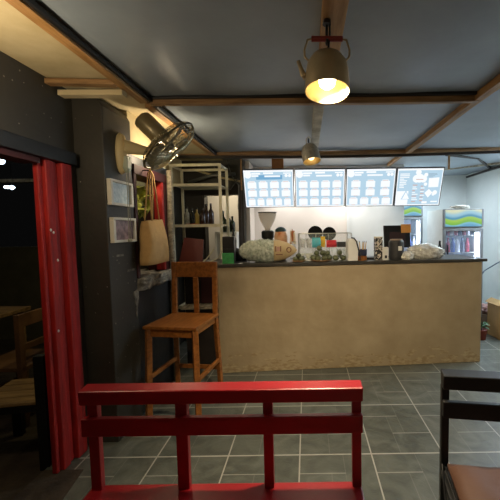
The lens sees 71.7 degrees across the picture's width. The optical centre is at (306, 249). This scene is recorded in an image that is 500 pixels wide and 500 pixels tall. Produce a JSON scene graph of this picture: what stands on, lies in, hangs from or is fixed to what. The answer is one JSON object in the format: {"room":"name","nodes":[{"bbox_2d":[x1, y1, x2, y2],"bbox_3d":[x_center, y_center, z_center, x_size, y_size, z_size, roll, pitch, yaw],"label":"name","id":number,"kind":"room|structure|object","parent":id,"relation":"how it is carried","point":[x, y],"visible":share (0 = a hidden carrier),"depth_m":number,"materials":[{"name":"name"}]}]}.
{"room":"cafe","nodes":[
{"label":"cafe","id":0,"kind":"room"},
{"bbox_2d":[0,339,43,499],"bbox_3d":[-4.540,1.427,2.343,5.880,0.080,10.500,-1,4,0],"label":"ground","id":1,"kind":"structure","parent":0,"point":[19,455],"depth_m":2.28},
{"bbox_2d":[0,306,30,377],"bbox_3d":[-3.247,0.943,2.914,1.300,0.775,0.640,-1,4,0],"label":"table","id":2,"kind":"object","parent":1,"relation":"on","point":[5,311],"visible":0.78,"depth_m":3.11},
{"bbox_2d":[0,308,44,427],"bbox_3d":[-2.317,0.898,2.742,0.420,0.860,0.424,-1,4,2],"label":"chair","id":3,"kind":"object","parent":1,"relation":"on","point":[19,360],"visible":0.54,"depth_m":2.57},
{"bbox_2d":[0,354,51,470],"bbox_3d":[-1.857,0.992,2.275,0.463,0.720,0.476,-1,4,-10],"label":"chair","id":4,"kind":"object","parent":1,"relation":"on","point":[18,397],"visible":0.58,"depth_m":2.09,"materials":[{"name":"black paint"}]},
{"bbox_3d":[-3.058,0.186,4.358,0.080,2.095,0.080,-1,4,0],"label":"post","id":5,"kind":"object","parent":1,"relation":"on","visible":0},
{"bbox_2d":[0,179,33,182],"bbox_3d":[-4.388,-0.860,4.289,5.250,0.040,0.080,-1,4,0],"label":"roof rail","id":6,"kind":"object","parent":5,"relation":"on","point":[1,180],"depth_m":4.25,"materials":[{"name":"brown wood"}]},
{"bbox_2d":[0,51,88,446],"bbox_3d":[-1.556,0.279,0.340,0.120,2.345,3.845,-1,4,0],"label":"wall","id":7,"kind":"structure","parent":0,"point":[18,99],"depth_m":1.92,"materials":[{"name":"grey paint"}]},
{"bbox_2d":[0,129,87,473],"bbox_3d":[-1.532,0.415,1.278,0.165,1.940,1.900,-1,4,0],"label":"curtain","id":8,"kind":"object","parent":7,"relation":"in","point":[52,175],"depth_m":2.04,"materials":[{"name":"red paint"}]},
{"bbox_2d":[57,89,126,97],"bbox_3d":[-1.309,-0.953,2.077,0.390,0.036,0.060,-1,4,0],"label":"ceiling beam","id":9,"kind":"structure","parent":7,"relation":"attached to","point":[75,93],"depth_m":2.05,"materials":[{"name":"beige wood"}]},
{"bbox_2d":[71,98,173,441],"bbox_3d":[-1.463,0.135,2.776,0.310,2.315,1.035,-1,4,0],"label":"pillar","id":10,"kind":"structure","parent":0,"point":[96,125],"depth_m":2.29,"materials":[{"name":"grey paint"}]},
{"bbox_2d":[3,69,138,371],"bbox_3d":[-1.439,-0.022,2.115,0.162,1.896,0.966,0,4,17],"label":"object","id":11,"kind":"structure","parent":10,"relation":"attached to","point":[119,255],"depth_m":2.38,"materials":[{"name":"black paint"}]},
{"bbox_2d":[106,178,133,206],"bbox_3d":[-1.301,-0.394,2.379,0.030,0.173,0.289,-1,4,0],"label":"picture frame","id":12,"kind":"object","parent":10,"relation":"attached to","point":[116,189],"visible":1,"depth_m":2.35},
{"bbox_2d":[113,182,129,203],"bbox_3d":[-1.309,-0.394,2.379,0.014,0.137,0.239,-1,4,0],"label":"print","id":13,"kind":"object","parent":12,"relation":"attached to","point":[119,188],"depth_m":2.37},
{"bbox_2d":[109,217,136,242],"bbox_3d":[-1.297,-0.141,2.410,0.030,0.172,0.299,-1,4,0],"label":"picture frame","id":14,"kind":"object","parent":10,"relation":"attached to","point":[119,231],"visible":0.95,"depth_m":2.38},
{"bbox_2d":[116,220,132,239],"bbox_3d":[-1.305,-0.141,2.410,0.014,0.136,0.249,-1,4,0],"label":"print","id":15,"kind":"object","parent":14,"relation":"attached to","point":[122,231],"depth_m":2.41},
{"bbox_2d":[115,112,193,241],"bbox_3d":[-1.083,-0.542,2.569,0.469,0.949,0.479,-1,4,0],"label":"wall fan","id":16,"kind":"object","parent":10,"relation":"attached to","point":[158,153],"visible":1,"depth_m":2.45,"materials":[{"name":"plastic"}]},
{"bbox_2d":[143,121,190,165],"bbox_3d":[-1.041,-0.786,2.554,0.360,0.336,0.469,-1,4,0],"label":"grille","id":17,"kind":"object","parent":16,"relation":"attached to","point":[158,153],"depth_m":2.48,"materials":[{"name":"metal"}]},
{"bbox_2d":[145,124,193,169],"bbox_3d":[-1.031,-0.775,2.554,0.361,0.337,0.469,-1,4,0],"label":"grille","id":18,"kind":"object","parent":16,"relation":"attached to","point":[158,153],"depth_m":2.49,"materials":[{"name":"silver metal"}]},
{"bbox_2d":[132,163,177,317],"bbox_3d":[-1.442,-0.085,2.910,0.382,1.175,0.762,-1,4,0],"label":"window","id":19,"kind":"structure","parent":10,"relation":"in","point":[157,274],"depth_m":2.94,"materials":[{"name":"red paint"}]},
{"bbox_2d":[137,186,151,267],"bbox_3d":[-1.498,-0.188,2.855,0.518,0.780,0.502,-1,4,0],"label":"potted plant","id":20,"kind":"object","parent":19,"relation":"on","point":[141,192],"visible":0.14,"depth_m":2.88,"materials":[{"name":"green plant"}]},
{"bbox_3d":[-1.273,-0.640,2.698,0.100,0.025,0.010,-1,4,0],"label":"wall hook","id":21,"kind":"object","parent":19,"relation":"attached to","visible":0},
{"bbox_2d":[140,170,168,265],"bbox_3d":[-1.232,-0.271,2.722,0.130,0.755,0.370,-1,4,0],"label":"tote bag","id":22,"kind":"object","parent":21,"relation":"hanging from","point":[154,248],"visible":0.97,"depth_m":2.66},
{"bbox_2d":[119,110,181,183],"bbox_3d":[-1.529,-0.941,3.545,0.370,0.325,2.000,-1,4,0],"label":"wall","id":23,"kind":"structure","parent":0,"point":[136,136],"depth_m":2.74,"materials":[{"name":"beige paint"}]},
{"bbox_2d":[188,172,234,182],"bbox_3d":[-1.215,-0.914,4.319,0.607,0.139,0.060,-1,4,0],"label":"pipe","id":24,"kind":"object","parent":23,"relation":"attached to","point":[232,173],"visible":0.93,"depth_m":4.30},
{"bbox_2d":[136,181,186,344],"bbox_3d":[-1.572,0.209,3.930,0.250,2.020,1.420,-1,4,0],"label":"wall","id":25,"kind":"structure","parent":0,"point":[176,191],"depth_m":4.29,"materials":[{"name":"grey paint"}]},
{"bbox_2d":[0,161,346,338],"bbox_3d":[-3.200,0.013,4.848,7.600,2.380,0.480,-1,4,0],"label":"wall","id":26,"kind":"structure","parent":0,"point":[299,219],"depth_m":4.68,"materials":[{"name":"paint"}]},
{"bbox_2d":[242,168,294,207],"bbox_3d":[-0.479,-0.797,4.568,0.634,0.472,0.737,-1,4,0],"label":"screen","id":27,"kind":"object","parent":26,"relation":"attached to","point":[263,188],"visible":1,"depth_m":4.28,"materials":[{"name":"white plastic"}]},
{"bbox_2d":[294,168,345,206],"bbox_3d":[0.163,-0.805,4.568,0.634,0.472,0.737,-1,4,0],"label":"screen","id":28,"kind":"object","parent":26,"relation":"attached to","point":[314,187],"visible":1,"depth_m":4.28,"materials":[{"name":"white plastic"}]},
{"bbox_2d":[181,159,245,242],"bbox_3d":[-1.220,-0.007,4.558,0.800,2.360,0.100,-1,4,0],"label":"wall","id":29,"kind":"structure","parent":0,"point":[192,198],"depth_m":4.45,"materials":[{"name":"grey paint"}]},
{"bbox_2d":[196,171,239,181],"bbox_3d":[-1.170,-0.965,4.406,0.599,0.177,0.038,-1,4,-5],"label":"pipe","id":30,"kind":"object","parent":29,"relation":"attached to","point":[203,172],"visible":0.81,"depth_m":4.41,"materials":[{"name":"grey metal"}]},
{"bbox_2d":[201,190,242,259],"bbox_3d":[-1.107,0.197,4.566,0.520,1.950,0.150,-1,4,0],"label":"door frame","id":31,"kind":"structure","parent":29,"relation":"in","point":[204,194],"depth_m":4.46,"materials":[{"name":"brown wood"}]},
{"bbox_2d":[208,196,238,258],"bbox_3d":[-1.377,-0.095,5.955,1.250,2.360,0.100,-1,4,0],"label":"wall","id":32,"kind":"structure","parent":0,"point":[233,200],"depth_m":5.87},
{"bbox_2d":[0,0,499,175],"bbox_3d":[0.639,-1.089,2.285,4.590,0.089,7.900,-1,4,0],"label":"ceiling","id":33,"kind":"structure","parent":0,"point":[163,47],"depth_m":1.83,"materials":[{"name":"paint"}]},
{"bbox_2d":[5,0,147,102],"bbox_3d":[-1.103,-0.898,0.377,0.055,0.058,3.870,-1,4,0],"label":"ceiling beam","id":34,"kind":"structure","parent":33,"relation":"attached to","point":[21,6],"depth_m":1.58,"materials":[{"name":"brown wood"}]},
{"bbox_2d":[44,78,117,87],"bbox_3d":[-1.354,-0.984,1.999,0.442,0.030,0.050,-1,4,-5],"label":"ceiling beam","id":35,"kind":"structure","parent":33,"relation":"attached to","point":[63,82],"depth_m":1.98,"materials":[{"name":"brown wood"}]},
{"bbox_2d":[23,0,152,101],"bbox_3d":[-1.065,-0.897,0.402,0.020,0.022,3.920,-1,4,0],"label":"ceiling beam","id":36,"kind":"structure","parent":33,"relation":"attached to","point":[32,3],"depth_m":1.59,"materials":[{"name":"black paint"}]},
{"bbox_2d":[145,103,214,155],"bbox_3d":[-1.111,-1.077,3.191,0.060,0.050,1.610,-1,4,0],"label":"ceiling beam","id":37,"kind":"structure","parent":33,"relation":"attached to","point":[155,111],"depth_m":2.70,"materials":[{"name":"brown wood"}]},
{"bbox_2d":[154,106,216,154],"bbox_3d":[-1.071,-1.076,3.191,0.020,0.025,1.610,-1,4,0],"label":"ceiling beam","id":38,"kind":"structure","parent":33,"relation":"attached to","point":[159,108],"depth_m":2.80,"materials":[{"name":"black paint"}]},
{"bbox_2d":[213,159,238,208],"bbox_3d":[-1.037,-0.833,4.350,0.362,0.632,0.143,-1,4,0],"label":"hanging cable","id":39,"kind":"object","parent":33,"relation":"hanging from","point":[226,159],"visible":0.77,"depth_m":4.31,"materials":[{"name":"metal"}]},
{"bbox_2d":[240,159,241,189],"bbox_3d":[-0.814,-0.952,4.207,0.016,0.420,0.016,-1,4,0],"label":"stick","id":40,"kind":"object","parent":33,"relation":"hanging from","point":[240,159],"visible":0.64,"depth_m":4.20,"materials":[{"name":"brown wood"}]},
{"bbox_2d":[272,159,283,168],"bbox_3d":[-0.376,-1.108,4.357,0.150,0.150,0.030,-1,4,0],"label":"wood block","id":41,"kind":"object","parent":33,"relation":"attached to","point":[276,163],"visible":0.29,"depth_m":4.34,"materials":[{"name":"orange wood"}]},
{"bbox_2d":[149,95,478,105],"bbox_3d":[0.050,-1.038,2.358,2.271,0.056,0.053,-1,4,-1],"label":"ceiling beam","id":42,"kind":"structure","parent":33,"relation":"attached to","point":[398,100],"depth_m":2.34,"materials":[{"name":"brown wood"}]},
{"bbox_2d":[149,91,476,99],"bbox_3d":[0.050,-1.055,2.322,2.270,0.020,0.030,-1,4,0],"label":"ceiling beam","id":43,"kind":"structure","parent":42,"relation":"attached to","point":[441,93],"depth_m":2.31,"materials":[{"name":"black paint"}]},
{"bbox_2d":[311,105,323,146],"bbox_3d":[0.084,-1.097,3.196,0.075,0.050,1.620,-1,4,0],"label":"ceiling beam","id":44,"kind":"structure","parent":33,"relation":"attached to","point":[318,110],"depth_m":2.81,"materials":[{"name":"brown wood"}]},
{"bbox_2d":[302,136,320,165],"bbox_3d":[0.040,-0.959,3.256,0.185,0.277,0.192,-1,4,0],"label":"lamp","id":45,"kind":"object","parent":44,"relation":"hanging from","point":[310,153],"visible":1,"depth_m":3.21,"materials":[{"name":"grey metal"}]},
{"bbox_2d":[319,0,348,50],"bbox_3d":[0.112,-0.916,0.387,0.100,0.050,3.890,-1,4,0],"label":"ceiling beam","id":46,"kind":"structure","parent":33,"relation":"attached to","point":[335,10],"depth_m":1.40,"materials":[{"name":"brown wood"}]},
{"bbox_2d":[297,18,350,103],"bbox_3d":[0.082,-0.793,1.387,0.192,0.325,0.189,-4,5,-38],"label":"lamp","id":47,"kind":"object","parent":46,"relation":"hanging from","point":[326,77],"visible":1,"depth_m":1.38,"materials":[{"name":"metal"}]},
{"bbox_2d":[318,79,335,89],"bbox_3d":[0.082,-0.729,1.394,0.072,0.134,0.071,-1,4,0],"label":"bulb","id":48,"kind":"object","parent":47,"relation":"attached to","point":[326,84],"depth_m":1.38,"materials":[{"name":"white"}]},
{"bbox_2d":[177,147,499,155],"bbox_3d":[0.633,-1.168,4.017,4.501,0.079,0.068,-1,4,1],"label":"ceiling beam","id":49,"kind":"structure","parent":33,"relation":"attached to","point":[393,151],"depth_m":4.00,"materials":[{"name":"brown wood"}]},
{"bbox_2d":[174,150,499,158],"bbox_3d":[0.633,-1.145,4.054,4.501,0.084,0.058,-1,4,1],"label":"ceiling beam","id":50,"kind":"structure","parent":49,"relation":"attached to","point":[497,151],"depth_m":4.05,"materials":[{"name":"brown wood"}]},
{"bbox_2d":[387,157,401,165],"bbox_3d":[1.173,-1.200,4.503,0.050,0.040,0.800,-1,4,0],"label":"ceiling beam","id":51,"kind":"structure","parent":33,"relation":"attached to","point":[394,159],"depth_m":4.56,"materials":[{"name":"brown wood"}]},
{"bbox_2d":[405,74,499,152],"bbox_3d":[1.185,-1.069,2.567,0.060,0.056,2.860,-1,4,0],"label":"ceiling beam","id":52,"kind":"structure","parent":33,"relation":"attached to","point":[493,85],"depth_m":2.64,"materials":[{"name":"brown wood"}]},
{"bbox_2d":[445,155,491,168],"bbox_3d":[2.364,-1.232,4.723,1.597,0.040,0.192,-4,5,-44],"label":"ceiling beam","id":53,"kind":"structure","parent":33,"relation":"attached to","point":[458,156],"depth_m":4.45,"materials":[{"name":"brown wood"}]},
{"bbox_2d":[445,162,499,169],"bbox_3d":[2.183,-1.262,5.236,1.578,0.030,0.213,1,4,24],"label":"ceiling beam","id":54,"kind":"structure","parent":33,"relation":"attached to","point":[496,163],"depth_m":5.06,"materials":[{"name":"brown wood"}]},
{"bbox_2d":[12,334,499,499],"bbox_3d":[0.684,1.313,2.441,4.570,0.064,7.900,-1,4,0],"label":"floor","id":55,"kind":"structure","parent":0,"point":[400,405],"depth_m":2.26,"materials":[{"name":"tile"}]},
{"bbox_2d":[166,170,175,381],"bbox_3d":[-1.272,0.261,3.225,0.069,2.001,0.061,-1,4,0],"label":"wooden post","id":56,"kind":"object","parent":55,"relation":"on","point":[170,225],"visible":0.61,"depth_m":3.17,"materials":[{"name":"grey wood"}]},
{"bbox_2d":[143,262,222,415],"bbox_3d":[-0.983,0.701,2.741,0.455,1.176,0.488,0,4,8],"label":"bar stool","id":57,"kind":"object","parent":55,"relation":"on","point":[176,325],"visible":0.77,"depth_m":2.81,"materials":[{"name":"brown wood"}]},
{"bbox_2d":[169,163,229,352],"bbox_3d":[-1.261,0.103,4.114,0.588,2.200,0.364,-1,4,0],"label":"metal rack","id":58,"kind":"object","parent":55,"relation":"on","point":[187,186],"visible":0.47,"depth_m":3.93,"materials":[{"name":"metal"}]},
{"bbox_2d":[184,207,189,223],"bbox_3d":[-1.416,-0.399,4.011,0.068,0.220,0.068,-1,4,0],"label":"bottle","id":59,"kind":"object","parent":58,"relation":"on","point":[186,214],"visible":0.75,"depth_m":3.99,"materials":[{"name":"clear glass"}]},
{"bbox_2d":[190,208,194,223],"bbox_3d":[-1.367,-0.392,4.042,0.072,0.200,0.072,-1,4,0],"label":"bottle","id":60,"kind":"object","parent":58,"relation":"on","point":[192,216],"visible":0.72,"depth_m":4.02,"materials":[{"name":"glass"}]},
{"bbox_2d":[180,303,211,309],"bbox_3d":[-1.076,0.573,3.469,0.365,0.020,0.200,-1,4,-4],"label":"shelf","id":61,"kind":"object","parent":58,"relation":"attached to","point":[188,306],"depth_m":3.41,"materials":[{"name":"grey wood"}]},
{"bbox_2d":[195,208,198,223],"bbox_3d":[-1.317,-0.400,4.072,0.056,0.210,0.056,-1,4,0],"label":"bottle","id":62,"kind":"object","parent":58,"relation":"on","point":[196,213],"visible":0.7,"depth_m":4.05,"materials":[{"name":"yellow glass"}]},
{"bbox_2d":[172,183,225,189],"bbox_3d":[-1.273,-0.756,4.058,0.560,0.032,0.352,-1,4,0],"label":"shelf","id":63,"kind":"object","parent":58,"relation":"attached to","point":[187,186],"depth_m":3.99,"materials":[{"name":"wood"}]},
{"bbox_2d":[174,224,226,226],"bbox_3d":[-1.266,-0.292,4.088,0.560,0.032,0.352,-1,4,0],"label":"shelf","id":64,"kind":"object","parent":58,"relation":"attached to","point":[177,225],"depth_m":3.91,"materials":[{"name":"wood"}]},
{"bbox_2d":[199,208,205,223],"bbox_3d":[-1.233,-0.392,4.012,0.074,0.200,0.074,-1,4,0],"label":"bottle","id":65,"kind":"object","parent":58,"relation":"on","point":[202,218],"visible":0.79,"depth_m":3.99,"materials":[{"name":"brown glass"}]},
{"bbox_2d":[204,204,209,223],"bbox_3d":[-1.194,-0.419,4.040,0.068,0.250,0.068,-1,4,0],"label":"bottle","id":66,"kind":"object","parent":58,"relation":"on","point":[206,212],"visible":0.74,"depth_m":4.02,"materials":[{"name":"brown glass"}]},
{"bbox_2d":[209,203,213,223],"bbox_3d":[-1.149,-0.427,4.070,0.068,0.260,0.068,-1,4,0],"label":"bottle","id":67,"kind":"object","parent":58,"relation":"on","point":[211,213],"visible":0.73,"depth_m":4.05,"materials":[{"name":"brown glass"}]},
{"bbox_2d":[78,380,364,499],"bbox_3d":[-0.328,0.962,1.184,1.102,0.838,0.440,-1,4,0],"label":"bench","id":68,"kind":"object","parent":55,"relation":"on","point":[182,425],"visible":1,"depth_m":1.33,"materials":[{"name":"red paint"}]},
{"bbox_2d":[214,232,238,258],"bbox_3d":[-1.023,0.472,4.439,0.280,1.415,0.180,-1,4,0],"label":"shelf","id":69,"kind":"object","parent":55,"relation":"on","point":[217,234],"visible":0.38,"depth_m":4.34,"materials":[{"name":"white plastic"}]},
{"bbox_2d":[222,211,225,231],"bbox_3d":[-1.080,-0.368,4.384,0.072,0.270,0.072,-1,4,0],"label":"bottle","id":70,"kind":"object","parent":69,"relation":"on","point":[223,217],"visible":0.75,"depth_m":4.36,"materials":[{"name":"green glass"}]},
{"bbox_2d":[230,216,234,231],"bbox_3d":[-0.963,-0.335,4.387,0.072,0.200,0.072,-1,4,0],"label":"bottle","id":71,"kind":"object","parent":69,"relation":"on","point":[232,220],"visible":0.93,"depth_m":4.36,"materials":[{"name":"green glass"}]},
{"bbox_2d":[180,254,486,372],"bbox_3d":[0.283,0.652,3.757,3.175,1.105,0.602,-1,4,-4],"label":"counter","id":72,"kind":"object","parent":55,"relation":"on","point":[287,314],"depth_m":3.49,"materials":[{"name":"beige paint"}]},
{"bbox_2d":[179,238,203,261],"bbox_3d":[-1.193,0.003,3.532,0.245,0.267,0.119,-1,4,0],"label":"menu board","id":73,"kind":"object","parent":72,"relation":"on","point":[192,250],"visible":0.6,"depth_m":3.50,"materials":[{"name":"brown wood"}]},
{"bbox_2d":[222,253,233,263],"bbox_3d":[-0.793,0.084,3.417,0.116,0.105,0.040,-1,4,0],"label":"card","id":74,"kind":"object","parent":72,"relation":"on","point":[227,258],"visible":1,"depth_m":3.41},
{"bbox_2d":[222,236,235,262],"bbox_3d":[-0.802,-0.005,3.509,0.116,0.270,0.144,-1,4,-4],"label":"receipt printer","id":75,"kind":"object","parent":72,"relation":"on","point":[228,242],"visible":0.78,"depth_m":3.44,"materials":[{"name":"black plastic"}]},
{"bbox_2d":[236,248,245,260],"bbox_3d":[-0.729,0.052,3.685,0.166,0.150,0.103,-1,4,0],"label":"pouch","id":76,"kind":"object","parent":72,"relation":"on","point":[238,257],"visible":0.26,"depth_m":3.65,"materials":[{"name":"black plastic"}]},
{"bbox_2d":[258,212,276,239],"bbox_3d":[-0.433,-0.154,3.751,0.204,0.525,0.204,-1,4,0],"label":"coffee grinder","id":77,"kind":"object","parent":72,"relation":"on","point":[266,234],"visible":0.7,"depth_m":3.69,"materials":[{"name":"black plastic"}]},
{"bbox_2d":[239,239,296,261],"bbox_3d":[-0.403,0.009,3.521,0.600,0.256,0.161,-1,4,-4],"label":"package","id":78,"kind":"object","parent":72,"relation":"on","point":[267,250],"visible":0.99,"depth_m":3.47},
{"bbox_2d":[274,227,286,259],"bbox_3d":[-0.286,-0.072,3.727,0.144,0.362,0.142,-1,4,0],"label":"cookie jar","id":79,"kind":"object","parent":72,"relation":"on","point":[280,232],"visible":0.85,"depth_m":3.67,"materials":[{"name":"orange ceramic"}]},
{"bbox_2d":[290,229,295,243],"bbox_3d":[-0.152,-0.059,3.708,0.075,0.334,0.077,-1,4,0],"label":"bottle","id":80,"kind":"object","parent":72,"relation":"on","point":[292,233],"visible":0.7,"depth_m":3.69,"materials":[{"name":"brown glass"}]},
{"bbox_2d":[308,226,322,255],"bbox_3d":[0.096,-0.093,3.905,0.166,0.369,0.080,-1,4,0],"label":"round tray","id":81,"kind":"object","parent":72,"relation":"on","point":[314,229],"visible":0.59,"depth_m":3.88,"materials":[{"name":"metal"}]},
{"bbox_2d":[298,232,351,260],"bbox_3d":[0.187,-0.040,3.674,0.559,0.289,0.229,-1,4,-4],"label":"display case","id":82,"kind":"object","parent":72,"relation":"on","point":[306,259],"visible":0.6,"depth_m":3.57,"materials":[{"name":"glass"}]},
{"bbox_2d":[312,237,320,247],"bbox_3d":[0.102,-0.081,3.695,0.095,0.108,0.030,-1,4,-4],"label":"snack packet","id":83,"kind":"object","parent":82,"relation":"on","point":[316,242],"visible":0.84,"depth_m":3.68,"materials":[{"name":"plastic"}]},
{"bbox_2d":[326,240,336,246],"bbox_3d":[0.266,-0.070,3.709,0.110,0.078,0.030,-1,4,-4],"label":"snack packet","id":84,"kind":"object","parent":82,"relation":"on","point":[329,243],"visible":1,"depth_m":3.70,"materials":[{"name":"plastic"}]},
{"bbox_2d":[337,242,345,246],"bbox_3d":[0.384,-0.062,3.738,0.106,0.055,0.086,-1,4,-4],"label":"tray","id":85,"kind":"object","parent":82,"relation":"on","point":[339,244],"visible":0.66,"depth_m":3.69,"materials":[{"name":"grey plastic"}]},
{"bbox_2d":[323,227,335,256],"bbox_3d":[0.257,-0.089,3.918,0.152,0.354,0.080,-1,4,0],"label":"round tray","id":86,"kind":"object","parent":72,"relation":"on","point":[328,229],"visible":0.74,"depth_m":3.90,"materials":[{"name":"metal"}]},
{"bbox_2d":[203,254,486,267],"bbox_3d":[0.275,0.116,3.722,3.175,0.030,0.602,-1,4,-4],"label":"countertop","id":87,"kind":"structure","parent":72,"relation":"on","point":[448,257],"depth_m":3.47,"materials":[{"name":"stone"}]},
{"bbox_2d":[346,237,360,260],"bbox_3d":[0.476,-0.012,3.511,0.132,0.247,0.133,-1,4,-4],"label":"ice bucket","id":88,"kind":"object","parent":72,"relation":"on","point":[352,245],"visible":1,"depth_m":3.46,"materials":[{"name":"white plastic"}]},
{"bbox_2d":[358,249,366,260],"bbox_3d":[0.569,0.050,3.558,0.116,0.115,0.116,-1,4,0],"label":"pencil cup","id":89,"kind":"object","parent":72,"relation":"on","point":[363,253],"visible":0.6,"depth_m":3.51,"materials":[{"name":"brown wood"}]},
{"bbox_2d":[374,237,382,259],"bbox_3d":[0.755,-0.020,3.603,0.076,0.242,0.070,-1,4,-4],"label":"carton","id":90,"kind":"object","parent":72,"relation":"on","point":[378,241],"visible":1,"depth_m":3.57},
{"bbox_2d":[382,247,387,259],"bbox_3d":[0.816,0.037,3.540,0.052,0.135,0.042,-1,4,-4],"label":"card holder","id":91,"kind":"object","parent":72,"relation":"on","point":[384,249],"visible":0.93,"depth_m":3.52,"materials":[{"name":"white plastic"}]},
{"bbox_2d":[389,239,403,259],"bbox_3d":[0.936,-0.006,3.561,0.156,0.216,0.158,-1,4,0],"label":"bin","id":92,"kind":"object","parent":72,"relation":"on","point":[396,246],"visible":0.96,"depth_m":3.50,"materials":[{"name":"grey plastic"}]},
{"bbox_2d":[383,224,410,256],"bbox_3d":[1.004,-0.103,3.839,0.305,0.372,0.128,-1,4,-4],"label":"monitor","id":93,"kind":"object","parent":72,"relation":"on","point":[402,231],"visible":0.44,"depth_m":3.79,"materials":[{"name":"black plastic"}]},
{"bbox_2d":[401,250,412,259],"bbox_3d":[1.033,0.053,3.522,0.145,0.100,0.135,2,4,34],"label":"plastic bag","id":94,"kind":"object","parent":72,"relation":"on","point":[407,255],"visible":0.93,"depth_m":3.48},
{"bbox_2d":[406,243,444,258],"bbox_3d":[1.274,0.005,3.662,0.443,0.169,0.202,-1,4,0],"label":"plastic bag","id":95,"kind":"object","parent":72,"relation":"on","point":[427,250],"visible":0.9,"depth_m":3.60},
{"bbox_2d":[404,206,422,250],"bbox_3d":[1.662,0.121,5.811,0.440,1.860,0.620,-1,4,0],"label":"fridge","id":96,"kind":"object","parent":55,"relation":"on","point":[413,215],"visible":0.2,"depth_m":5.51,"materials":[{"name":"white metal"}]},
{"bbox_2d":[427,209,483,316],"bbox_3d":[2.114,0.266,4.904,0.540,1.675,0.650,-1,4,0],"label":"fridge","id":97,"kind":"object","parent":55,"relation":"on","point":[441,221],"visible":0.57,"depth_m":4.61,"materials":[{"name":"white metal"}]},
{"bbox_2d":[450,238,454,251],"bbox_3d":[2.055,-0.072,4.797,0.060,0.200,0.060,-1,4,0],"label":"drink bottle","id":98,"kind":"object","parent":97,"relation":"on","point":[452,244],"visible":0.94,"depth_m":4.78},
{"bbox_2d":[455,238,459,251],"bbox_3d":[2.123,-0.073,4.797,0.060,0.200,0.060,-1,4,0],"label":"drink bottle","id":99,"kind":"object","parent":97,"relation":"on","point":[457,244],"visible":0.94,"depth_m":4.78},
{"bbox_2d":[450,204,469,208],"bbox_3d":[2.117,-0.601,4.708,0.264,0.060,0.241,-4,5,-40],"label":"plastic bag","id":100,"kind":"object","parent":97,"relation":"on","point":[461,206],"visible":0.93,"depth_m":4.64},
{"bbox_2d":[460,238,464,251],"bbox_3d":[2.191,-0.074,4.797,0.060,0.200,0.060,-1,4,0],"label":"drink bottle","id":101,"kind":"object","parent":97,"relation":"on","point":[462,244],"visible":0.99,"depth_m":4.78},
{"bbox_2d":[465,238,468,251],"bbox_3d":[2.259,-0.075,4.797,0.060,0.200,0.060,-1,4,0],"label":"drink bottle","id":102,"kind":"object","parent":97,"relation":"on","point":[467,241],"visible":1,"depth_m":4.78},
{"bbox_2d":[439,369,499,499],"bbox_3d":[0.774,0.930,1.141,0.532,0.874,0.472,0,4,9],"label":"chair","id":103,"kind":"object","parent":55,"relation":"on","point":[451,379],"visible":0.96,"depth_m":1.33,"materials":[{"name":"black paint"}]},
{"bbox_2d":[442,464,499,499],"bbox_3d":[0.761,0.922,1.126,0.528,0.179,0.412,0,4,9],"label":"cushion","id":104,"kind":"object","parent":103,"relation":"on","point":[469,482],"visible":0.99,"depth_m":1.24,"materials":[{"name":"brown leather"}]},
{"bbox_2d":[481,314,486,328],"bbox_3d":[2.535,1.001,4.877,0.220,0.200,0.200,-1,4,0],"label":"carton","id":105,"kind":"object","parent":55,"relation":"on","point":[484,316],"visible":0.07,"depth_m":4.78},
{"bbox_2d":[482,303,487,313],"bbox_3d":[2.531,0.829,4.865,0.227,0.144,0.209,-1,4,0],"label":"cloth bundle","id":106,"kind":"object","parent":105,"relation":"on","point":[484,306],"visible":0.26,"depth_m":4.80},
{"bbox_2d":[480,321,489,339],"bbox_3d":[2.227,1.015,4.317,0.214,0.253,0.210,-3,4,-30],"label":"potted plant","id":107,"kind":"object","parent":55,"relation":"on","point":[483,330],"visible":0.51,"depth_m":4.29,"materials":[{"name":"green plant"}]},
{"bbox_2d":[485,297,499,339],"bbox_3d":[2.574,0.886,4.383,0.380,0.492,0.369,-1,4,-2],"label":"cardboard box","id":108,"kind":"object","parent":55,"relation":"on","point":[493,306],"visible":0.91,"depth_m":4.41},
{"bbox_2d":[349,164,403,255],"bbox_3d":[1.014,-0.071,5.057,0.830,2.360,0.100,-1,4,0],"label":"wall","id":109,"kind":"structure","parent":0,"point":[367,223],"depth_m":4.98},
{"bbox_2d":[346,166,349,237],"bbox_3d":[0.604,-0.046,4.988,0.040,2.330,0.040,-1,4,0],"label":"trim","id":110,"kind":"structure","parent":109,"relation":"attached to","point":[348,210],"depth_m":4.94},
{"bbox_2d":[345,167,396,206],"bbox_3d":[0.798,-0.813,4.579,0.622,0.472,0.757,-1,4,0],"label":"screen","id":111,"kind":"object","parent":109,"relation":"attached to","point":[366,186],"visible":1,"depth_m":4.28,"materials":[{"name":"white plastic"}]},
{"bbox_2d":[393,167,444,205],"bbox_3d":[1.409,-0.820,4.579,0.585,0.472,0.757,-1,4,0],"label":"screen","id":112,"kind":"object","parent":109,"relation":"attached to","point":[414,186],"visible":1,"depth_m":4.28,"materials":[{"name":"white plastic"}]},
{"bbox_2d":[422,175,466,243],"bbox_3d":[2.153,-0.130,5.705,1.590,2.360,1.200,-1,4,0],"label":"wall","id":113,"kind":"structure","parent":0,"point":[454,188],"depth_m":6.15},
{"bbox_2d":[466,165,499,303],"bbox_3d":[2.951,0.075,2.362,0.100,2.360,7.900,-1,4,0],"label":"wall","id":114,"kind":"structure","parent":0,"point":[483,190],"depth_m":5.40,"materials":[{"name":"paint"}]},
{"bbox_2d":[466,166,499,177],"bbox_3d":[2.842,-1.227,5.084,0.041,0.040,1.901,-1,4,-1],"label":"ceiling beam","id":115,"kind":"structure","parent":114,"relation":"attached to","point":[497,167],"depth_m":5.44,"materials":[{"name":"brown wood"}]},
{"label":"outside","id":116,"kind":"structure","parent":0,"visible":0},
{"bbox_2d":[4,161,14,188],"bbox_3d":[-4.508,-1.180,5.130,0.165,0.530,0.060,-1,4,0],"label":"lamp","id":117,"kind":"object","parent":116,"point":[6,186],"visible":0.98,"depth_m":5.12,"materials":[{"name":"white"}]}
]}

